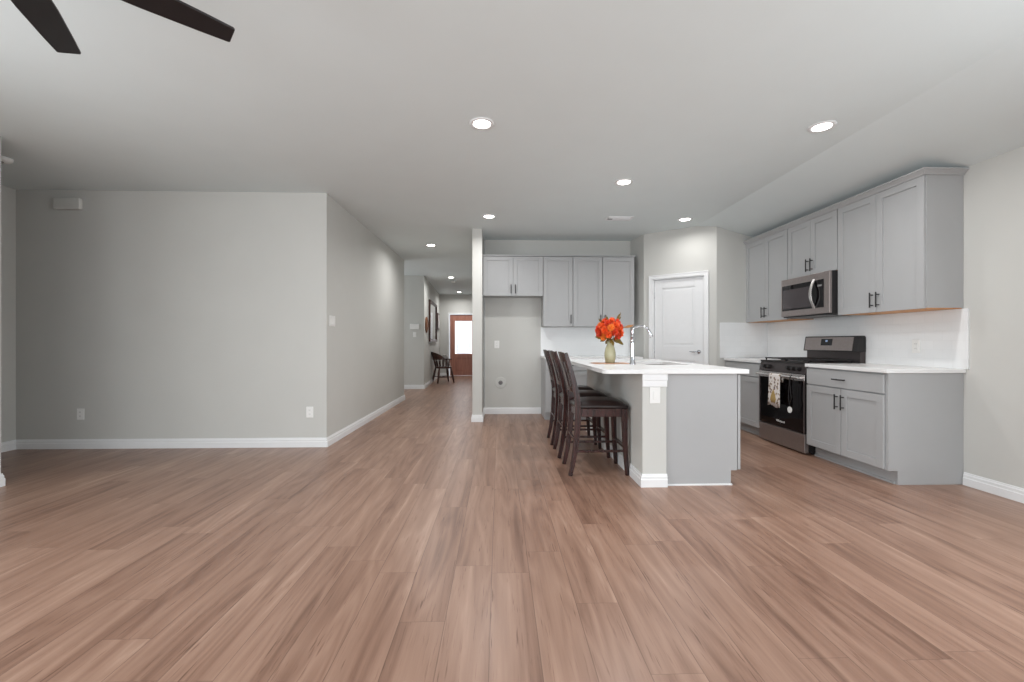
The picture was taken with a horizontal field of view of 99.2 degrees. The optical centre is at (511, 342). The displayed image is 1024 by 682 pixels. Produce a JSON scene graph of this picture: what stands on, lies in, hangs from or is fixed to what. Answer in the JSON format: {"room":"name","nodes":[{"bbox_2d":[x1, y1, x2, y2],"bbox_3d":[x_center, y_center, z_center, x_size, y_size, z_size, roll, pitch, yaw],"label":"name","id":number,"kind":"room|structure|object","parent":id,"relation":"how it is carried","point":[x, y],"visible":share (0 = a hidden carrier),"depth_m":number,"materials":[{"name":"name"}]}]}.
{"room":"open-plan kitchen","nodes":[
{"label":"open-plan kitchen","id":0,"kind":"room"},
{"bbox_2d":[0,136,0,473],"bbox_3d":[-3.965,-0.240,0.282,0.140,2.731,6.240,0,0,-2],"label":"wall","id":1,"kind":"structure","parent":0,"point":[0,136],"depth_m":3.40,"materials":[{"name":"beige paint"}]},
{"bbox_2d":[1,185,15,441],"bbox_3d":[-5.248,-0.240,3.375,0.120,2.731,2.660,0,0,-2],"label":"wall","id":2,"kind":"structure","parent":0,"point":[8,195],"depth_m":4.52,"materials":[{"name":"beige paint"}]},
{"bbox_2d":[16,190,314,439],"bbox_3d":[-3.671,-0.240,4.698,3.112,2.731,0.120,0,0,-2],"label":"wall","id":3,"kind":"structure","parent":0,"point":[150,314],"depth_m":4.64,"materials":[{"name":"beige paint"}]},
{"bbox_2d":[53,198,82,209],"bbox_3d":[-4.669,-1.455,4.584,0.270,0.120,0.048,0,0,-2],"label":"door chime","id":4,"kind":"object","parent":3,"relation":"attached to","point":[58,203],"visible":1,"depth_m":4.56,"materials":[{"name":"white plastic"}]},
{"bbox_2d":[57,200,74,206],"bbox_3d":[-4.668,-1.455,4.562,0.180,0.070,0.004,0,0,-2],"label":"grille","id":5,"kind":"object","parent":4,"relation":"attached to","point":[60,203],"depth_m":4.56,"materials":[{"name":"white plastic"}]},
{"bbox_2d":[77,409,83,419],"bbox_3d":[-4.559,0.760,4.606,0.075,0.118,0.010,0,0,-2],"label":"power outlet","id":6,"kind":"object","parent":3,"relation":"attached to","point":[80,412],"visible":1,"depth_m":4.61,"materials":[{"name":"white plastic"}]},
{"bbox_2d":[306,407,312,417],"bbox_3d":[-2.170,0.750,4.678,0.075,0.118,0.010,0,0,-2],"label":"power outlet","id":7,"kind":"object","parent":3,"relation":"attached to","point":[309,410],"visible":1,"depth_m":4.68,"materials":[{"name":"white plastic"}]},
{"bbox_2d":[315,193,403,437],"bbox_3d":[-2.111,-0.240,6.607,0.120,2.731,3.845,0,0,-2],"label":"wall","id":8,"kind":"structure","parent":0,"point":[359,279],"depth_m":5.48,"materials":[{"name":"beige paint"}]},
{"bbox_2d":[0,395,404,486],"bbox_3d":[-3.549,1.075,2.898,3.248,0.100,11.206,0,0,-2],"label":"baseboard","id":9,"kind":"structure","parent":8,"relation":"attached to","point":[183,442],"depth_m":4.63,"materials":[{"name":"white wood"}]},
{"bbox_2d":[329,315,334,326],"bbox_3d":[-1.993,-0.235,4.843,0.011,0.118,0.165,0,0,-2],"label":"light switch","id":10,"kind":"object","parent":8,"relation":"attached to","point":[331,318],"visible":1,"depth_m":4.81,"materials":[{"name":"white plastic"}]},
{"bbox_2d":[404,276,424,384],"bbox_3d":[-3.718,-0.240,10.524,3.194,2.731,0.120,0,0,-2],"label":"wall","id":11,"kind":"structure","parent":0,"point":[411,283],"depth_m":10.50,"materials":[{"name":"beige paint"}]},
{"bbox_2d":[410,324,418,329],"bbox_3d":[-2.344,-0.375,10.488,0.220,0.140,0.033,0,0,-2],"label":"panel","id":12,"kind":"object","parent":11,"relation":"attached to","point":[412,326],"visible":1,"depth_m":10.47,"materials":[{"name":"white plastic"}]},
{"bbox_2d":[419,276,439,384],"bbox_3d":[-2.334,-0.240,12.568,0.120,2.731,4.134,0,0,-4],"label":"wall","id":13,"kind":"structure","parent":0,"point":[431,293],"depth_m":10.99,"materials":[{"name":"beige paint"}]},
{"bbox_2d":[404,373,446,388],"bbox_3d":[-3.725,1.075,12.522,3.260,0.100,4.146,0,0,-2],"label":"baseboard","id":14,"kind":"structure","parent":13,"relation":"attached to","point":[428,383],"depth_m":10.50,"materials":[{"name":"white wood"}]},
{"bbox_2d":[425,317,428,332],"bbox_3d":[-2.123,-0.435,10.892,0.042,0.400,0.400,0,0,-2],"label":"wall plaque","id":15,"kind":"object","parent":13,"relation":"attached to","point":[426,318],"visible":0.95,"depth_m":10.78,"materials":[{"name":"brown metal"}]},
{"bbox_2d":[429,299,436,341],"bbox_3d":[-2.232,-0.570,12.364,0.047,1.110,1.854,0,0,-4],"label":"wall mirror","id":16,"kind":"object","parent":13,"relation":"attached to","point":[432,306],"visible":1,"depth_m":12.19,"materials":[{"name":"brown wood"}]},
{"bbox_2d":[437,313,439,329],"bbox_3d":[-2.357,-0.660,13.961,0.035,0.530,0.552,0,0,-4],"label":"wall picture","id":17,"kind":"object","parent":13,"relation":"attached to","point":[438,314],"visible":1,"depth_m":13.81,"materials":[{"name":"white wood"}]},
{"bbox_2d":[440,294,471,372],"bbox_3d":[-1.514,-0.266,14.721,2.150,2.781,0.120,0,0,-2],"label":"wall","id":18,"kind":"structure","parent":0,"point":[449,303],"depth_m":14.64,"materials":[{"name":"beige paint"}]},
{"bbox_2d":[448,313,471,375],"bbox_3d":[-1.633,0.068,14.680,1.040,2.115,0.105,0,0,-2],"label":"door","id":19,"kind":"structure","parent":18,"relation":"in","point":[459,326],"depth_m":14.69,"materials":[{"name":"brown wood"}]},
{"bbox_2d":[472,229,484,414],"bbox_3d":[-0.619,-0.240,10.424,0.136,2.731,8.525,0,0,-2],"label":"wall","id":20,"kind":"structure","parent":0,"point":[478,247],"depth_m":6.16,"materials":[{"name":"beige paint"}]},
{"bbox_2d":[471,407,540,421],"bbox_3d":[-0.177,1.075,10.429,1.052,0.100,8.541,0,0,-2],"label":"baseboard","id":21,"kind":"structure","parent":20,"relation":"attached to","point":[497,410],"depth_m":6.84,"materials":[{"name":"white wood"}]},
{"bbox_2d":[0,375,1023,681],"bbox_3d":[-0.893,1.185,6.051,9.175,0.120,17.650,0,0,-2],"label":"floor","id":22,"kind":"structure","parent":0,"point":[428,542],"depth_m":2.18,"materials":[{"name":"brown wood"}]},
{"bbox_2d":[431,352,454,383],"bbox_3d":[-1.968,0.697,12.175,0.606,0.864,0.606,0,0,-27],"label":"chair","id":23,"kind":"object","parent":22,"relation":"on","point":[435,356],"visible":0.98,"depth_m":12.01,"materials":[{"name":"brown wood"}]},
{"bbox_2d":[443,355,449,365],"bbox_3d":[-1.837,0.505,12.271,0.139,0.316,0.323,0,0,-30],"label":"throw pillow","id":24,"kind":"object","parent":23,"relation":"on","point":[444,356],"visible":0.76,"depth_m":12.18,"materials":[{"name":"fabric"}]},
{"bbox_2d":[541,358,586,419],"bbox_3d":[0.803,0.685,6.550,0.668,0.880,0.655,0,0,-2],"label":"base cabinet","id":25,"kind":"object","parent":22,"relation":"on","point":[580,373],"visible":0.26,"depth_m":6.27,"materials":[{"name":"grey paint"}]},
{"bbox_2d":[543,350,596,444],"bbox_3d":[0.640,0.606,4.951,0.574,1.045,0.424,0,0,-2],"label":"bar stool","id":26,"kind":"object","parent":22,"relation":"on","point":[554,389],"visible":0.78,"depth_m":4.81,"materials":[{"name":"brown wood"}]},
{"bbox_2d":[549,350,609,457],"bbox_3d":[0.662,0.606,4.417,0.574,1.045,0.424,0,0,-2],"label":"bar stool","id":27,"kind":"object","parent":22,"relation":"on","point":[561,384],"visible":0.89,"depth_m":4.25,"materials":[{"name":"brown wood"}]},
{"bbox_2d":[558,352,628,475],"bbox_3d":[0.696,0.606,3.857,0.574,1.045,0.424,0,0,-2],"label":"bar stool","id":28,"kind":"object","parent":22,"relation":"on","point":[578,406],"visible":1,"depth_m":3.67,"materials":[{"name":"brown wood"}]},
{"bbox_2d":[586,369,739,487],"bbox_3d":[1.388,0.684,4.459,0.843,0.882,2.148,0,0,-2],"label":"kitchen island","id":29,"kind":"object","parent":22,"relation":"on","point":[691,437],"visible":0.69,"depth_m":3.43,"materials":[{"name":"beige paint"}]},
{"bbox_2d":[650,387,659,402],"bbox_3d":[1.113,0.412,3.389,0.083,0.127,0.011,0,0,-2],"label":"light switch","id":30,"kind":"object","parent":29,"relation":"attached to","point":[654,391],"visible":1,"depth_m":3.39,"materials":[{"name":"white plastic"}]},
{"bbox_2d":[570,359,748,373],"bbox_3d":[1.242,0.227,4.466,1.140,0.032,2.205,0,0,-2],"label":"island countertop","id":31,"kind":"structure","parent":29,"relation":"on","point":[641,367],"depth_m":3.64,"materials":[{"name":"white stone"}]},
{"bbox_2d":[591,362,628,363],"bbox_3d":[0.976,0.209,4.341,0.350,0.004,0.240,0,0,-2],"label":"placemat","id":32,"kind":"object","parent":31,"relation":"on","point":[591,362],"visible":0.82,"depth_m":4.24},
{"bbox_2d":[604,341,615,362],"bbox_3d":[0.976,0.099,4.341,0.112,0.215,0.112,0,0,-2],"label":"ceramic vase","id":33,"kind":"object","parent":32,"relation":"on","point":[609,354],"visible":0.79,"depth_m":4.30,"materials":[{"name":"beige ceramic"}]},
{"bbox_2d":[595,312,633,345],"bbox_3d":[0.994,-0.132,4.360,0.350,0.338,0.283,0,0,-36],"label":"flower bouquet","id":34,"kind":"object","parent":33,"relation":"in","point":[607,328],"visible":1,"depth_m":4.27,"materials":[{"name":"orange plant"}]},
{"bbox_2d":[629,325,652,364],"bbox_3d":[1.225,0.024,4.155,0.229,0.375,0.096,0,0,-2],"label":"kitchen faucet","id":35,"kind":"object","parent":31,"relation":"on","point":[632,353],"visible":1,"depth_m":4.13,"materials":[{"name":"silver metal"}]},
{"bbox_2d":[725,360,760,435],"bbox_3d":[3.179,0.685,5.499,0.665,0.880,0.773,0,0,-2],"label":"base cabinet","id":36,"kind":"object","parent":22,"relation":"on","point":[749,383],"visible":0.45,"depth_m":5.34,"materials":[{"name":"grey paint"}]},
{"bbox_2d":[724,358,780,362],"bbox_3d":[3.189,0.227,5.502,0.644,0.032,0.781,0,0,-2],"label":"countertop","id":37,"kind":"structure","parent":36,"relation":"on","point":[753,360],"depth_m":5.43,"materials":[{"name":"white stone"}]},
{"bbox_2d":[756,336,865,454],"bbox_3d":[3.179,0.530,4.722,0.685,1.190,0.764,0,0,-2],"label":"gas range","id":38,"kind":"object","parent":22,"relation":"on","point":[776,425],"visible":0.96,"depth_m":4.61,"materials":[{"name":"black metal"}]},
{"bbox_2d":[768,373,782,407],"bbox_3d":[2.846,0.519,4.709,0.048,0.362,0.204,0,0,-2],"label":"dish towel","id":39,"kind":"object","parent":38,"relation":"hanging from","point":[775,379],"visible":0.98,"depth_m":4.69,"materials":[{"name":"fabric"}]},
{"bbox_2d":[787,375,793,412],"bbox_3d":[2.858,0.527,4.457,0.046,0.389,0.064,0,0,-2],"label":"tag","id":40,"kind":"object","parent":38,"relation":"hanging from","point":[789,408],"visible":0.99,"depth_m":4.46,"materials":[{"name":"white paper"}]},
{"bbox_2d":[761,360,856,363],"bbox_3d":[3.184,0.211,4.722,0.536,0.017,0.764,0,0,-2],"label":"cooktop","id":41,"kind":"object","parent":38,"relation":"in","point":[762,361],"depth_m":4.54,"materials":[{"name":"black metal"}]},
{"bbox_2d":[807,367,962,484],"bbox_3d":[3.227,0.685,3.886,0.665,0.880,0.893,0,0,-2],"label":"base cabinet","id":42,"kind":"object","parent":22,"relation":"on","point":[846,409],"depth_m":3.45,"materials":[{"name":"grey paint"}]},
{"bbox_2d":[805,363,965,372],"bbox_3d":[3.238,0.227,3.877,0.644,0.032,0.913,0,0,-2],"label":"countertop","id":43,"kind":"structure","parent":42,"relation":"on","point":[879,368],"depth_m":3.64,"materials":[{"name":"white stone"}]},
{"bbox_3d":[1.472,0.685,6.570,0.668,0.880,0.655,0,0,-2],"label":"base cabinet","id":44,"kind":"object","parent":22,"relation":"on","visible":0},
{"bbox_2d":[540,356,642,358],"bbox_3d":[1.168,0.227,6.572,1.423,0.032,0.634,0,0,-2],"label":"countertop","id":45,"kind":"structure","parent":44,"relation":"on","point":[543,357],"depth_m":6.27,"materials":[{"name":"white stone"}]},
{"bbox_2d":[0,0,1023,293],"bbox_3d":[-0.893,-1.541,6.051,9.175,0.430,17.650,0,0,-2],"label":"ceiling","id":46,"kind":"structure","parent":0,"point":[708,107],"depth_m":2.95,"materials":[{"name":"paint"}]},
{"bbox_2d":[1,156,13,163],"bbox_3d":[-4.445,-1.587,3.799,0.136,0.038,0.136,0,0,-2],"label":"smoke detector","id":47,"kind":"object","parent":46,"relation":"attached to","point":[4,160],"visible":0.88,"depth_m":3.79,"materials":[{"name":"white plastic"}]},
{"bbox_2d":[11,0,234,53],"bbox_3d":[-1.716,-1.421,1.343,1.335,0.370,1.339,0,0,-2],"label":"ceiling fan","id":48,"kind":"object","parent":46,"relation":"hanging from","point":[44,16],"visible":1,"depth_m":1.77,"materials":[{"name":"black wood"}]},
{"bbox_2d":[469,117,494,129],"bbox_3d":[-0.221,-1.603,3.202,0.186,0.007,0.186,0,0,-2],"label":"recessed light","id":49,"kind":"object","parent":46,"relation":"in","point":[479,123],"visible":1,"depth_m":3.19,"materials":[{"name":"white glass"}]},
{"bbox_2d":[482,214,495,218],"bbox_3d":[-0.293,-1.603,5.559,0.186,0.007,0.186,0,0,-2],"label":"recessed light","id":50,"kind":"object","parent":46,"relation":"in","point":[487,216],"visible":1,"depth_m":5.56,"materials":[{"name":"white glass"}]},
{"bbox_2d":[605,216,633,220],"bbox_3d":[1.387,-1.599,5.644,0.340,0.014,0.180,0,0,-2],"label":"ceiling vent","id":51,"kind":"object","parent":46,"relation":"in","point":[609,218],"visible":1,"depth_m":5.62,"materials":[{"name":"white metal"}]},
{"bbox_2d":[614,179,632,185],"bbox_3d":[1.122,-1.603,4.370,0.186,0.007,0.186,0,0,-2],"label":"recessed light","id":52,"kind":"object","parent":46,"relation":"in","point":[621,182],"visible":1,"depth_m":4.37,"materials":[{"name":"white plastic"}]},
{"bbox_2d":[678,217,692,221],"bbox_3d":[2.260,-1.603,5.695,0.186,0.007,0.186,0,0,-2],"label":"recessed light","id":53,"kind":"object","parent":46,"relation":"in","point":[684,219],"visible":1,"depth_m":5.69,"materials":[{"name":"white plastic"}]},
{"bbox_2d":[807,120,836,132],"bbox_3d":[2.309,-1.603,3.247,0.186,0.007,0.186,0,0,-2],"label":"recessed light","id":54,"kind":"object","parent":46,"relation":"in","point":[822,126],"visible":1,"depth_m":3.24,"materials":[{"name":"white plastic"}]},
{"bbox_2d":[485,240,630,407],"bbox_3d":[0.831,-0.240,6.940,2.526,2.731,0.120,0,0,-2],"label":"wall","id":55,"kind":"structure","parent":0,"point":[515,323],"depth_m":6.86,"materials":[{"name":"beige paint"}]},
{"bbox_2d":[494,341,498,347],"bbox_3d":[-0.239,0.035,6.843,0.075,0.118,0.010,0,0,-2],"label":"power outlet","id":56,"kind":"object","parent":55,"relation":"attached to","point":[496,343],"visible":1,"depth_m":6.84,"materials":[{"name":"white plastic"}]},
{"bbox_2d":[495,377,505,387],"bbox_3d":[-0.178,0.635,6.822,0.178,0.178,0.055,0,0,-2],"label":"water supply box","id":57,"kind":"object","parent":55,"relation":"attached to","point":[500,382],"visible":1,"depth_m":6.84,"materials":[{"name":"white plastic"}]},
{"bbox_2d":[483,256,542,297],"bbox_3d":[0.013,-0.993,6.675,0.900,0.595,0.356,0,0,-2],"label":"upper cabinet","id":58,"kind":"object","parent":55,"relation":"attached to","point":[503,276],"visible":1,"depth_m":6.54,"materials":[{"name":"grey paint"}]},
{"bbox_2d":[483,255,634,256],"bbox_3d":[0.709,-1.299,6.707,2.293,0.018,0.336,0,0,-2],"label":"crown molding","id":59,"kind":"structure","parent":58,"relation":"attached to","point":[483,255],"depth_m":6.56,"materials":[{"name":"grey paint"}]},
{"bbox_2d":[541,257,572,326],"bbox_3d":[0.689,-0.763,6.696,0.448,1.053,0.356,0,0,-2],"label":"upper cabinet","id":60,"kind":"object","parent":55,"relation":"attached to","point":[557,298],"visible":1,"depth_m":6.56,"materials":[{"name":"grey paint"}]},
{"bbox_2d":[541,327,629,355],"bbox_3d":[1.160,-0.013,6.884,1.420,0.446,0.010,0,0,-2],"label":"tile backsplash","id":61,"kind":"structure","parent":55,"relation":"attached to","point":[574,341],"depth_m":6.88,"materials":[{"name":"white tile"}]},
{"bbox_2d":[572,257,601,326],"bbox_3d":[1.138,-0.763,6.709,0.448,1.053,0.356,0,0,-2],"label":"upper cabinet","id":62,"kind":"object","parent":55,"relation":"attached to","point":[587,271],"visible":0.84,"depth_m":6.57,"materials":[{"name":"grey paint"}]},
{"bbox_2d":[602,257,633,326],"bbox_3d":[1.605,-0.763,6.723,0.485,1.053,0.356,0,0,-2],"label":"upper cabinet","id":63,"kind":"object","parent":55,"relation":"attached to","point":[617,272],"visible":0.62,"depth_m":6.59,"materials":[{"name":"grey paint"}]},
{"bbox_2d":[631,235,643,358],"bbox_3d":[1.950,-0.240,6.708,0.060,2.731,0.430,0,0,-11],"label":"wall","id":64,"kind":"structure","parent":0,"point":[637,244],"depth_m":6.65,"materials":[{"name":"beige paint"}]},
{"bbox_2d":[644,226,716,365],"bbox_3d":[2.397,-0.240,6.229,1.007,2.731,0.120,0,0,38],"label":"wall","id":65,"kind":"structure","parent":0,"point":[690,249],"depth_m":6.13,"materials":[{"name":"beige paint"}]},
{"bbox_2d":[649,270,708,364],"bbox_3d":[2.378,0.074,6.219,0.826,2.102,0.160,0,0,38],"label":"door","id":66,"kind":"structure","parent":65,"relation":"in","point":[679,306],"depth_m":6.20,"materials":[{"name":"white wood"}]},
{"bbox_2d":[717,227,752,366],"bbox_3d":[3.122,-0.240,5.970,0.748,2.731,0.100,0,0,-7],"label":"wall","id":67,"kind":"structure","parent":0,"point":[731,249],"depth_m":5.90,"materials":[{"name":"beige paint"}]},
{"bbox_2d":[720,322,766,357],"bbox_3d":[3.144,-0.028,5.916,0.692,0.476,0.011,0,0,-7],"label":"tile backsplash","id":68,"kind":"structure","parent":67,"relation":"attached to","point":[737,340],"depth_m":5.91,"materials":[{"name":"white tile"}]},
{"bbox_2d":[784,146,1023,487],"bbox_3d":[3.701,-0.240,1.695,0.150,2.731,8.608,0,0,-2],"label":"wall","id":69,"kind":"structure","parent":0,"point":[993,188],"depth_m":3.23,"materials":[{"name":"beige paint"}]},
{"bbox_2d":[746,229,813,322],"bbox_3d":[3.332,-0.797,5.506,0.356,1.060,0.861,0,0,-2],"label":"upper cabinet","id":70,"kind":"object","parent":69,"relation":"attached to","point":[767,257],"visible":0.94,"depth_m":5.47,"materials":[{"name":"grey paint"}]},
{"bbox_2d":[788,209,837,278],"bbox_3d":[3.356,-1.024,4.701,0.356,0.607,0.746,0,0,-2],"label":"upper cabinet","id":71,"kind":"object","parent":69,"relation":"attached to","point":[813,243],"visible":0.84,"depth_m":4.64,"materials":[{"name":"grey paint"}]},
{"bbox_2d":[781,270,848,318],"bbox_3d":[3.302,-0.491,4.699,0.443,0.447,0.740,0,0,-2],"label":"microwave","id":72,"kind":"object","parent":71,"relation":"attached to","point":[815,295],"visible":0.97,"depth_m":4.57,"materials":[{"name":"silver metal"}]},
{"bbox_2d":[767,308,968,368],"bbox_3d":[3.531,-0.252,4.682,0.010,0.926,2.550,0,0,-2],"label":"tile backsplash","id":73,"kind":"structure","parent":69,"relation":"attached to","point":[943,335],"depth_m":4.03,"materials":[{"name":"white tile"}]},
{"bbox_2d":[912,339,919,352],"bbox_3d":[3.547,0.035,3.827,0.010,0.118,0.075,0,0,-2],"label":"power outlet","id":74,"kind":"object","parent":73,"relation":"attached to","point":[915,343],"visible":1,"depth_m":3.82,"materials":[{"name":"white plastic"}]},
{"bbox_2d":[838,175,962,314],"bbox_3d":[3.381,-0.797,3.885,0.356,1.060,0.882,0,0,-2],"label":"upper cabinet","id":75,"kind":"object","parent":69,"relation":"attached to","point":[900,247],"visible":1,"depth_m":3.62,"materials":[{"name":"grey paint"}]},
{"bbox_2d":[743,167,968,244],"bbox_3d":[3.355,-1.343,4.670,0.363,0.045,2.535,0,0,-2],"label":"crown molding","id":76,"kind":"structure","parent":75,"relation":"attached to","point":[925,170],"depth_m":3.90,"materials":[{"name":"grey paint"}]},
{"bbox_2d":[963,472,1023,502],"bbox_3d":[3.654,1.075,0.477,0.016,0.100,5.935,0,0,-2],"label":"baseboard","id":77,"kind":"structure","parent":69,"relation":"attached to","point":[994,487],"depth_m":3.22,"materials":[{"name":"white wood"}]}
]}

